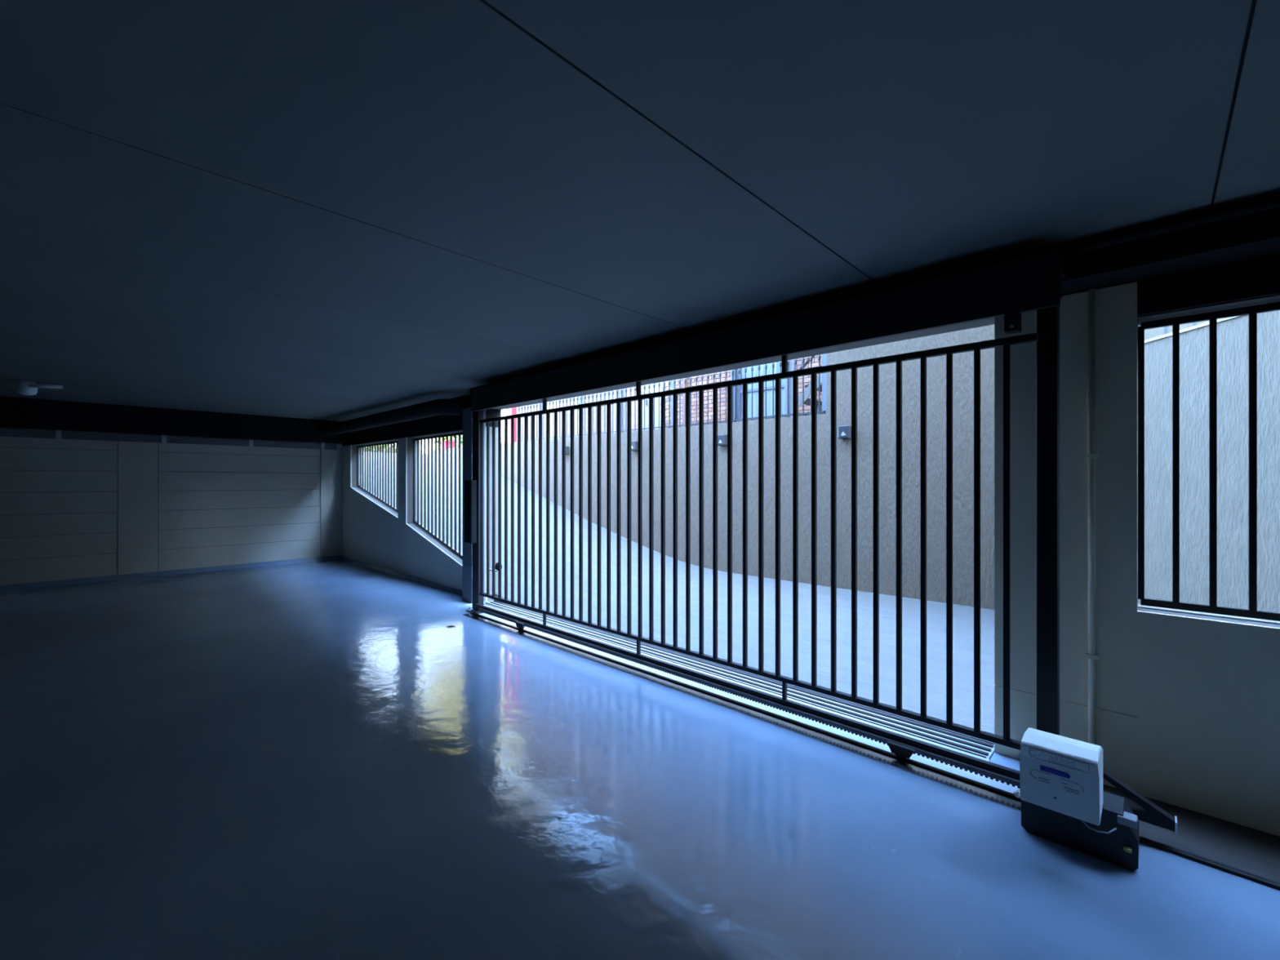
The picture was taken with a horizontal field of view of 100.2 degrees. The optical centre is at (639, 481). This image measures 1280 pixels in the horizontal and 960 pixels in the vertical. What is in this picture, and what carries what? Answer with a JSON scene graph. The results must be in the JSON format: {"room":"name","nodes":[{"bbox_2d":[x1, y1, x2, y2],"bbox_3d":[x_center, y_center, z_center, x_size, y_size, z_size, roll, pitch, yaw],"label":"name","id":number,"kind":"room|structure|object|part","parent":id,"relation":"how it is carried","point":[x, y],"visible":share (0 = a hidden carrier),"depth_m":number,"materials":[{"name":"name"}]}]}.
{"room":"underground parking garage","nodes":[
{"label":"underground parking garage","id":0,"kind":"room"},
{"bbox_2d":[0,427,342,585],"bbox_3d":[-9.821,0.175,6.484,0.256,2.650,11.720,0,0,44],"label":"wall","id":1,"kind":"structure","parent":0,"point":[70,508],"depth_m":8.50,"materials":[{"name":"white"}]},
{"bbox_2d":[0,428,337,449],"bbox_3d":[-9.647,-0.684,6.427,0.070,0.132,10.880,0,0,44],"label":"cable tray","id":2,"kind":"object","parent":1,"relation":"attached to","point":[57,434],"visible":1,"depth_m":8.45,"materials":[{"name":"grey"}]},
{"bbox_2d":[0,555,342,591],"bbox_3d":[-9.797,1.462,6.308,0.035,0.075,11.500,0,0,44],"label":"baseboard","id":3,"kind":"structure","parent":1,"relation":"attached to","point":[108,578],"depth_m":8.49,"materials":[{"name":"paint"}]},
{"bbox_2d":[0,395,347,443],"bbox_3d":[-9.694,-0.950,6.209,0.320,0.400,11.500,0,0,44],"label":"ceiling beam","id":4,"kind":"structure","parent":1,"relation":"attached to","point":[15,412],"depth_m":8.25,"materials":[{"name":"black paint"}]},
{"bbox_2d":[320,449,322,560],"bbox_3d":[-6.068,0.440,10.178,0.027,2.120,0.028,0,0,44],"label":"conduit","id":5,"kind":"object","parent":1,"relation":"attached to","point":[321,450],"visible":1,"depth_m":10.17,"materials":[{"name":"paint"}]},
{"bbox_2d":[0,0,1279,421],"bbox_3d":[-4.165,-1.300,0.900,16.050,0.300,11.920,0,0,44],"label":"ceiling","id":6,"kind":"structure","parent":0,"point":[323,210],"depth_m":1.91,"materials":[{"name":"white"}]},
{"bbox_2d":[15,381,62,395],"bbox_3d":[-6.964,-1.075,6.213,0.388,0.150,0.169,0,0,-33],"label":"ceiling fixture","id":7,"kind":"object","parent":6,"relation":"attached to","point":[24,388],"visible":1,"depth_m":6.12,"materials":[{"name":"white"}]},
{"bbox_2d":[0,559,1279,959],"bbox_3d":[-4.165,1.575,0.900,16.050,0.150,11.920,0,0,44],"label":"floor","id":8,"kind":"structure","parent":0,"point":[302,761],"depth_m":2.41,"materials":[{"name":"paint"}]},
{"bbox_2d":[464,409,484,613],"bbox_3d":[-1.893,0.263,6.181,0.260,2.466,0.160,0,0,44],"label":"gate post","id":9,"kind":"object","parent":8,"relation":"on","point":[472,487],"visible":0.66,"depth_m":6.19,"materials":[{"name":"black metal"}]},
{"bbox_3d":[-1.879,1.491,6.167,0.220,0.010,0.160,0,0,44],"label":"foot plate","id":10,"kind":"part","parent":9,"relation":"part of","materials":[{"name":"black metal"}]},
{"bbox_2d":[465,603,990,761],"bbox_3d":[-0.127,1.498,4.699,5.420,0.004,0.175,0,0,44],"label":"threshold","id":11,"kind":"object","parent":8,"relation":"on","point":[470,604],"visible":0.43,"depth_m":3.74,"materials":[{"name":"grey"}]},
{"bbox_2d":[484,600,994,759],"bbox_3d":[0.032,1.523,4.827,5.350,0.054,0.220,0,0,44],"label":"drain grating","id":12,"kind":"object","parent":8,"relation":"in","point":[984,749],"visible":0.66,"depth_m":3.82,"materials":[{"name":"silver metal"}]},
{"bbox_2d":[462,612,1279,889],"bbox_3d":[0.758,1.493,3.542,7.420,0.014,0.245,0,0,44],"label":"track","id":13,"kind":"object","parent":8,"relation":"on","point":[994,791],"visible":0.85,"depth_m":3.18,"materials":[{"name":"metal"}]},
{"bbox_3d":[-0.072,1.498,4.237,5.260,0.005,0.095,0,0,44],"label":"plate","id":14,"kind":"part","parent":13,"relation":"part of","materials":[{"name":"metal"}]},
{"bbox_3d":[0.047,1.498,4.310,5.190,0.004,0.125,0,0,44],"label":"plate","id":15,"kind":"part","parent":13,"relation":"part of","materials":[{"name":"grey metal"}]},
{"bbox_2d":[475,332,1177,835],"bbox_3d":[0.181,0.318,4.163,5.646,2.355,0.170,0,0,44],"label":"gate","id":16,"kind":"object","parent":13,"relation":"on","point":[903,746],"visible":0.94,"depth_m":3.60,"materials":[{"name":"black metal"}]},
{"bbox_3d":[-1.562,0.935,5.904,0.080,0.090,0.080,0,0,44],"label":"latch knob","id":17,"kind":"part","parent":16,"relation":"part of","materials":[{"name":"black metal"}]},
{"bbox_3d":[-0.926,1.331,5.195,0.022,0.114,0.024,0,0,44],"label":"post","id":18,"kind":"part","parent":16,"relation":"part of","materials":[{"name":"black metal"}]},
{"bbox_3d":[-0.926,-0.778,5.195,0.028,0.163,0.028,0,0,44],"label":"post","id":19,"kind":"part","parent":16,"relation":"part of","materials":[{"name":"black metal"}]},
{"bbox_3d":[-0.011,-0.778,4.314,0.028,0.163,0.028,0,0,44],"label":"post","id":20,"kind":"part","parent":16,"relation":"part of","materials":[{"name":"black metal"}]},
{"bbox_3d":[-0.011,1.331,4.314,0.022,0.114,0.024,0,0,44],"label":"post","id":21,"kind":"part","parent":16,"relation":"part of","materials":[{"name":"black metal"}]},
{"bbox_3d":[0.104,1.260,4.203,5.280,0.028,0.036,0,0,44],"label":"rail","id":22,"kind":"part","parent":16,"relation":"part of","materials":[{"name":"black metal"}]},
{"bbox_3d":[0.034,-0.680,4.271,5.085,0.034,0.036,0,0,44],"label":"rail","id":23,"kind":"part","parent":16,"relation":"part of","materials":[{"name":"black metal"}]},
{"bbox_3d":[0.924,-0.778,3.414,0.028,0.163,0.028,0,0,44],"label":"post","id":24,"kind":"part","parent":16,"relation":"part of","materials":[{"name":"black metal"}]},
{"bbox_3d":[0.924,1.331,3.414,0.022,0.114,0.024,0,0,44],"label":"post","id":25,"kind":"part","parent":16,"relation":"part of","materials":[{"name":"black metal"}]},
{"bbox_3d":[2.195,1.408,2.190,0.006,0.052,0.060,0,0,44],"label":"plate","id":26,"kind":"part","parent":16,"relation":"part of","materials":[{"name":"grey metal"}]},
{"bbox_2d":[1036,306,1059,735],"bbox_3d":[1.960,0.261,2.562,0.150,2.471,0.130,0,0,44],"label":"gate post","id":27,"kind":"object","parent":8,"relation":"on","point":[1048,318],"visible":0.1,"depth_m":2.52,"materials":[{"name":"black metal"}]},
{"bbox_2d":[1013,727,1139,871],"bbox_3d":[1.772,1.273,2.180,0.381,0.455,0.322,0,0,44],"label":"motor","id":28,"kind":"object","parent":8,"relation":"on","point":[1064,802],"visible":1,"depth_m":2.12,"materials":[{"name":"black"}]},
{"bbox_3d":[1.638,1.089,2.093,0.185,0.040,0.011,0,0,44],"label":"nameplate frame","id":29,"kind":"part","parent":28,"relation":"part of","materials":[{"name":"grey plastic"}]},
{"bbox_3d":[1.901,1.315,2.085,0.057,0.030,0.060,0,0,44],"label":"release lever","id":30,"kind":"part","parent":28,"relation":"part of","materials":[{"name":"grey plastic"}]},
{"bbox_2d":[342,281,1279,836],"bbox_3d":[-0.174,0.270,5.046,15.650,2.460,0.410,0,0,44],"label":"wall","id":31,"kind":"structure","parent":0,"point":[1188,702],"depth_m":2.64,"materials":[{"name":"paint"}]},
{"bbox_2d":[352,439,397,445],"bbox_3d":[-4.608,-0.697,9.467,2.206,0.006,0.190,0,0,44],"label":"trim","id":32,"kind":"structure","parent":31,"relation":"attached to","point":[393,440],"depth_m":9.48,"materials":[{"name":"black"}]},
{"bbox_2d":[357,440,397,511],"bbox_3d":[-4.605,-0.060,9.471,2.192,1.256,0.024,0,0,44],"label":"window grille","id":33,"kind":"object","parent":31,"relation":"in","point":[369,451],"visible":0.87,"depth_m":9.53,"materials":[{"name":"black metal"}]},
{"bbox_3d":[-4.604,-0.671,9.470,2.190,0.033,0.024,0,0,44],"label":"rail","id":34,"kind":"part","parent":33,"relation":"part of","materials":[{"name":"black metal"}]},
{"bbox_3d":[-4.604,0.311,9.470,2.190,0.513,0.024,0,0,44],"label":"rail","id":35,"kind":"part","parent":33,"relation":"part of","materials":[{"name":"black metal"}]},
{"bbox_2d":[320,399,471,435],"bbox_3d":[-4.011,-0.955,8.407,4.800,0.197,0.490,0,0,44],"label":"drain pipe","id":36,"kind":"object","parent":31,"relation":"attached to","point":[437,406],"visible":0.94,"depth_m":7.44,"materials":[{"name":"black paint"}]},
{"bbox_2d":[341,555,462,595],"bbox_3d":[-3.977,1.475,8.666,5.150,0.050,0.030,0,0,44],"label":"baseboard","id":37,"kind":"structure","parent":31,"relation":"attached to","point":[390,571],"depth_m":8.32,"materials":[{"name":"paint"}]},
{"bbox_2d":[408,430,462,438],"bbox_3d":[-2.897,-0.697,7.820,1.916,0.006,0.190,0,0,44],"label":"trim","id":38,"kind":"structure","parent":31,"relation":"attached to","point":[458,431],"depth_m":7.84,"materials":[{"name":"black"}]},
{"bbox_2d":[413,432,462,558],"bbox_3d":[-2.894,0.228,7.824,1.902,1.831,0.024,0,0,44],"label":"window grille","id":39,"kind":"object","parent":31,"relation":"in","point":[442,541],"visible":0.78,"depth_m":7.95,"materials":[{"name":"black metal"}]},
{"bbox_3d":[-2.893,-0.671,7.824,1.900,0.033,0.024,0,0,44],"label":"rail","id":40,"kind":"part","parent":39,"relation":"part of","materials":[{"name":"black metal"}]},
{"bbox_3d":[-2.893,0.876,7.824,1.900,0.533,0.024,0,0,44],"label":"rail","id":41,"kind":"part","parent":39,"relation":"part of","materials":[{"name":"black metal"}]},
{"bbox_2d":[490,317,994,409],"bbox_3d":[0.100,-0.932,4.935,5.416,0.006,0.190,0,0,44],"label":"trim","id":42,"kind":"structure","parent":31,"relation":"attached to","point":[988,322],"depth_m":3.95,"materials":[{"name":"brown"}]},
{"bbox_2d":[471,248,1065,411],"bbox_3d":[0.059,-0.891,4.337,5.310,0.338,0.230,0,0,44],"label":"guide","id":43,"kind":"object","parent":31,"relation":"attached to","point":[1010,288],"visible":1,"depth_m":3.16,"materials":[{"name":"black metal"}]},
{"bbox_2d":[342,252,1279,445],"bbox_3d":[-0.108,-0.925,5.115,15.650,0.450,0.220,0,0,44],"label":"ceiling beam","id":44,"kind":"structure","parent":31,"relation":"attached to","point":[1256,277],"depth_m":2.46,"materials":[{"name":"black paint"}]},
{"bbox_2d":[469,191,1279,403],"bbox_3d":[1.681,-1.060,3.087,10.260,0.180,0.220,0,0,44],"label":"ceiling beam","id":45,"kind":"structure","parent":31,"relation":"attached to","point":[1257,233],"depth_m":2.36,"materials":[{"name":"black paint"}]},
{"bbox_2d":[1084,288,1098,744],"bbox_3d":[2.253,0.190,2.667,0.052,2.300,0.032,0,0,44],"label":"conduit","id":46,"kind":"object","parent":31,"relation":"attached to","point":[1091,455],"visible":0.8,"depth_m":2.66,"materials":[{"name":"beige paint"}]},
{"bbox_2d":[1102,784,1279,882],"bbox_3d":[3.687,1.498,1.018,4.500,0.003,0.420,0,0,44],"label":"trim","id":47,"kind":"structure","parent":31,"relation":"attached to","point":[1252,851],"depth_m":2.23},
{"bbox_2d":[1137,301,1279,621],"bbox_3d":[3.358,-0.090,1.806,2.453,1.396,0.024,0,0,44],"label":"window grille","id":48,"kind":"object","parent":31,"relation":"in","point":[1251,311],"visible":1,"depth_m":2.48,"materials":[{"name":"black metal"}]},
{"bbox_3d":[3.360,-0.771,1.804,2.440,0.033,0.024,0,0,44],"label":"rail","id":49,"kind":"part","parent":48,"relation":"part of","materials":[{"name":"black metal"}]},
{"bbox_3d":[3.360,0.592,1.804,2.440,0.033,0.024,0,0,44],"label":"rail","id":50,"kind":"part","parent":48,"relation":"part of","materials":[{"name":"black metal"}]},
{"bbox_2d":[1137,293,1279,325],"bbox_3d":[3.357,-0.797,1.800,2.456,0.006,0.190,0,0,44],"label":"trim","id":51,"kind":"structure","parent":31,"relation":"attached to","point":[1275,298],"depth_m":2.45,"materials":[{"name":"brown metal"}]},
{"bbox_2d":[1137,310,1279,613],"bbox_3d":[4.861,0.278,2.670,0.280,3.245,6.000,0,0,2],"label":"wall","id":52,"kind":"structure","parent":0,"point":[1233,331],"depth_m":4.52,"materials":[{"name":"paint"}]},
{"bbox_2d":[651,195,1279,346],"bbox_3d":[2.643,-1.105,1.974,7.330,0.042,0.044,0,0,44],"label":"conduit","id":53,"kind":"object","parent":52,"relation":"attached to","point":[1273,202],"visible":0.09,"depth_m":2.29,"materials":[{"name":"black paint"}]},
{"label":"outside","id":54,"kind":"structure","parent":0,"visible":0},
{"bbox_2d":[376,452,995,744],"bbox_3d":[-0.088,0.520,7.767,22.900,2.760,3.830,0,0,44],"label":"driveway","id":55,"kind":"structure","parent":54,"point":[962,615],"depth_m":5.85,"materials":[{"name":"concrete"}]},
{"bbox_2d":[429,324,994,609],"bbox_3d":[-0.761,-0.450,11.178,15.800,4.700,0.250,0,0,44],"label":"wall","id":56,"kind":"structure","parent":55,"relation":"on","point":[962,362],"depth_m":7.45,"materials":[{"name":"paint"}]},
{"bbox_2d":[561,446,568,454],"bbox_3d":[-1.649,-0.695,11.787,0.154,0.180,0.104,0,0,44],"label":"wall light","id":57,"kind":"object","parent":56,"relation":"attached to","point":[566,447],"visible":0.41,"depth_m":11.74,"materials":[{"name":"grey metal"}]},
{"bbox_2d":[631,440,638,450],"bbox_3d":[-0.119,-0.695,10.313,0.154,0.180,0.104,0,0,44],"label":"wall light","id":58,"kind":"object","parent":56,"relation":"attached to","point":[634,444],"visible":0.84,"depth_m":10.26,"materials":[{"name":"grey metal"}]},
{"bbox_2d":[518,353,826,441],"bbox_3d":[-0.149,-1.935,10.581,8.010,1.900,0.081,0,0,44],"label":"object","id":59,"kind":"object","parent":56,"relation":"on","point":[733,372],"visible":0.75,"depth_m":9.43,"materials":[{"name":"grey"}]},
{"bbox_3d":[-2.354,-1.935,12.724,0.080,1.900,0.050,0,0,44],"label":"fence post","id":60,"kind":"part","parent":59,"relation":"part of","materials":[{"name":"grey"}]},
{"bbox_3d":[-1.280,-1.935,11.691,0.080,1.900,0.050,0,0,44],"label":"fence post","id":61,"kind":"part","parent":59,"relation":"part of","materials":[{"name":"grey"}]},
{"bbox_3d":[-0.365,-1.935,10.810,0.080,1.900,0.050,0,0,44],"label":"fence post","id":62,"kind":"part","parent":59,"relation":"part of","materials":[{"name":"grey"}]},
{"bbox_3d":[-0.173,-1.028,10.577,7.980,0.025,0.024,0,0,44],"label":"rail","id":63,"kind":"part","parent":59,"relation":"part of","materials":[{"name":"grey metal"}]},
{"bbox_3d":[0.615,-1.935,9.867,0.080,1.900,0.050,0,0,44],"label":"fence post","id":64,"kind":"part","parent":59,"relation":"part of","materials":[{"name":"grey"}]},
{"bbox_3d":[1.566,-1.935,8.952,0.080,1.900,0.050,0,0,44],"label":"fence post","id":65,"kind":"part","parent":59,"relation":"part of","materials":[{"name":"grey"}]},
{"bbox_3d":[2.279,-1.935,8.265,0.080,1.900,0.050,0,0,44],"label":"fence post","id":66,"kind":"part","parent":59,"relation":"part of","materials":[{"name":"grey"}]},
{"bbox_3d":[2.718,-1.935,7.842,0.080,1.900,0.050,0,0,44],"label":"fence post","id":67,"kind":"part","parent":59,"relation":"part of","materials":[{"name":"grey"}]},
{"bbox_2d":[717,434,727,445],"bbox_3d":[1.360,-0.695,8.890,0.154,0.180,0.104,0,0,44],"label":"wall light","id":68,"kind":"object","parent":56,"relation":"attached to","point":[722,438],"visible":0.85,"depth_m":8.84,"materials":[{"name":"grey"}]},
{"bbox_2d":[837,425,851,439],"bbox_3d":[2.851,-0.695,7.455,0.154,0.180,0.104,0,0,44],"label":"wall light","id":69,"kind":"object","parent":56,"relation":"attached to","point":[844,432],"visible":1,"depth_m":7.41,"materials":[{"name":"grey"}]},
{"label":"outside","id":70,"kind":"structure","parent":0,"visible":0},
{"bbox_3d":[-17.011,-0.680,37.195,43.900,0.360,90.000,0,0,44],"label":"street","id":71,"kind":"object","parent":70,"visible":0},
{"bbox_2d":[376,441,420,453],"bbox_3d":[-11.338,-1.810,22.832,1.422,2.123,3.623,0,0,44],"label":"hedge","id":72,"kind":"object","parent":71,"relation":"on","point":[420,442],"visible":0.02,"depth_m":22.85,"materials":[{"name":"green plant"}]},
{"bbox_2d":[389,435,504,453],"bbox_3d":[-14.039,-1.780,26.006,0.300,1.840,30.000,0,0,44],"label":"wall","id":73,"kind":"structure","parent":71,"relation":"on","point":[502,437],"depth_m":28.70,"materials":[{"name":"brown"}]},
{"bbox_2d":[501,408,506,436],"bbox_3d":[-22.189,-12.680,32.464,7.800,23.640,44.800,0,0,44],"label":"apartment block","id":74,"kind":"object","parent":71,"relation":"on","point":[503,411],"visible":0.02,"depth_m":39.88,"materials":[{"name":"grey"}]},
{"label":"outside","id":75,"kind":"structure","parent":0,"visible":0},
{"bbox_3d":[16.236,-0.750,31.286,100.000,0.300,52.400,0,0,44],"label":"yard","id":76,"kind":"structure","parent":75,"visible":0},
{"bbox_2d":[433,435,462,449],"bbox_3d":[-8.622,-2.118,26.361,1.685,2.856,2.642,0,0,44],"label":"hedge","id":77,"kind":"object","parent":76,"relation":"on","point":[457,436],"visible":0.02,"depth_m":25.51,"materials":[{"name":"green plant"}]},
{"bbox_2d":[440,440,454,448],"bbox_3d":[-7.229,-1.200,20.103,0.360,0.680,0.420,0,0,44],"label":"box","id":78,"kind":"object","parent":76,"relation":"on","point":[449,442],"visible":0.32,"depth_m":20.00,"materials":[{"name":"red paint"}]},
{"bbox_2d":[506,407,516,443],"bbox_3d":[-3.383,-2.550,14.056,0.370,3.300,0.240,0,0,44],"label":"pole","id":79,"kind":"object","parent":76,"relation":"on","point":[509,411],"visible":0.02,"depth_m":13.99,"materials":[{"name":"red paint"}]},
{"bbox_2d":[516,388,625,442],"bbox_3d":[-0.052,-5.700,21.287,10.000,9.600,6.200,0,0,44],"label":"brick house","id":80,"kind":"structure","parent":76,"relation":"on","point":[615,391],"depth_m":19.80,"materials":[{"name":"red brick"}]},
{"bbox_3d":[-3.340,-2.000,20.683,0.700,2.200,0.070,0,0,44],"label":"door","id":81,"kind":"part","parent":80,"relation":"part of","materials":[{"name":"white"}]},
{"bbox_2d":[626,354,822,431],"bbox_3d":[7.201,-4.000,9.932,15.800,6.200,6.300,0,0,44],"label":"brick house","id":82,"kind":"structure","parent":76,"relation":"on","point":[815,360],"depth_m":11.71,"materials":[{"name":"brown"}]},
{"bbox_3d":[0.340,-1.950,12.588,0.570,2.100,0.050,0,0,44],"label":"door","id":83,"kind":"part","parent":82,"relation":"part of","materials":[{"name":"white"}]},
{"bbox_2d":[736,359,792,422],"bbox_3d":[1.982,-1.925,8.655,1.030,2.050,0.080,0,0,44],"label":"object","id":84,"kind":"object","parent":76,"relation":"on","point":[776,369],"visible":0.17,"depth_m":8.67,"materials":[{"name":"grey"}]},
{"bbox_3d":[1.985,-1.040,8.616,0.850,0.040,0.017,0,0,44],"label":"frame rail","id":85,"kind":"part","parent":84,"relation":"part of","materials":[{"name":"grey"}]},
{"bbox_3d":[1.985,-1.500,8.616,0.850,0.040,0.017,0,0,44],"label":"frame rail","id":86,"kind":"part","parent":84,"relation":"part of","materials":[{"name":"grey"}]},
{"bbox_2d":[781,355,822,417],"bbox_3d":[3.562,-2.150,8.473,2.620,2.500,0.850,0,0,44],"label":"stair","id":87,"kind":"structure","parent":76,"relation":"on","point":[807,390],"depth_m":8.76,"materials":[{"name":"grey"}]},
{"bbox_3d":[2.982,-2.260,8.469,1.250,1.120,0.040,0,0,44],"label":"handrail","id":88,"kind":"part","parent":87,"relation":"part of","materials":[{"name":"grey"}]},
{"bbox_2d":[1137,320,1208,340],"bbox_3d":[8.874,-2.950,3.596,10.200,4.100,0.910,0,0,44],"label":"house","id":89,"kind":"structure","parent":76,"relation":"on","point":[1153,332],"depth_m":6.36,"materials":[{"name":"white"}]}
]}

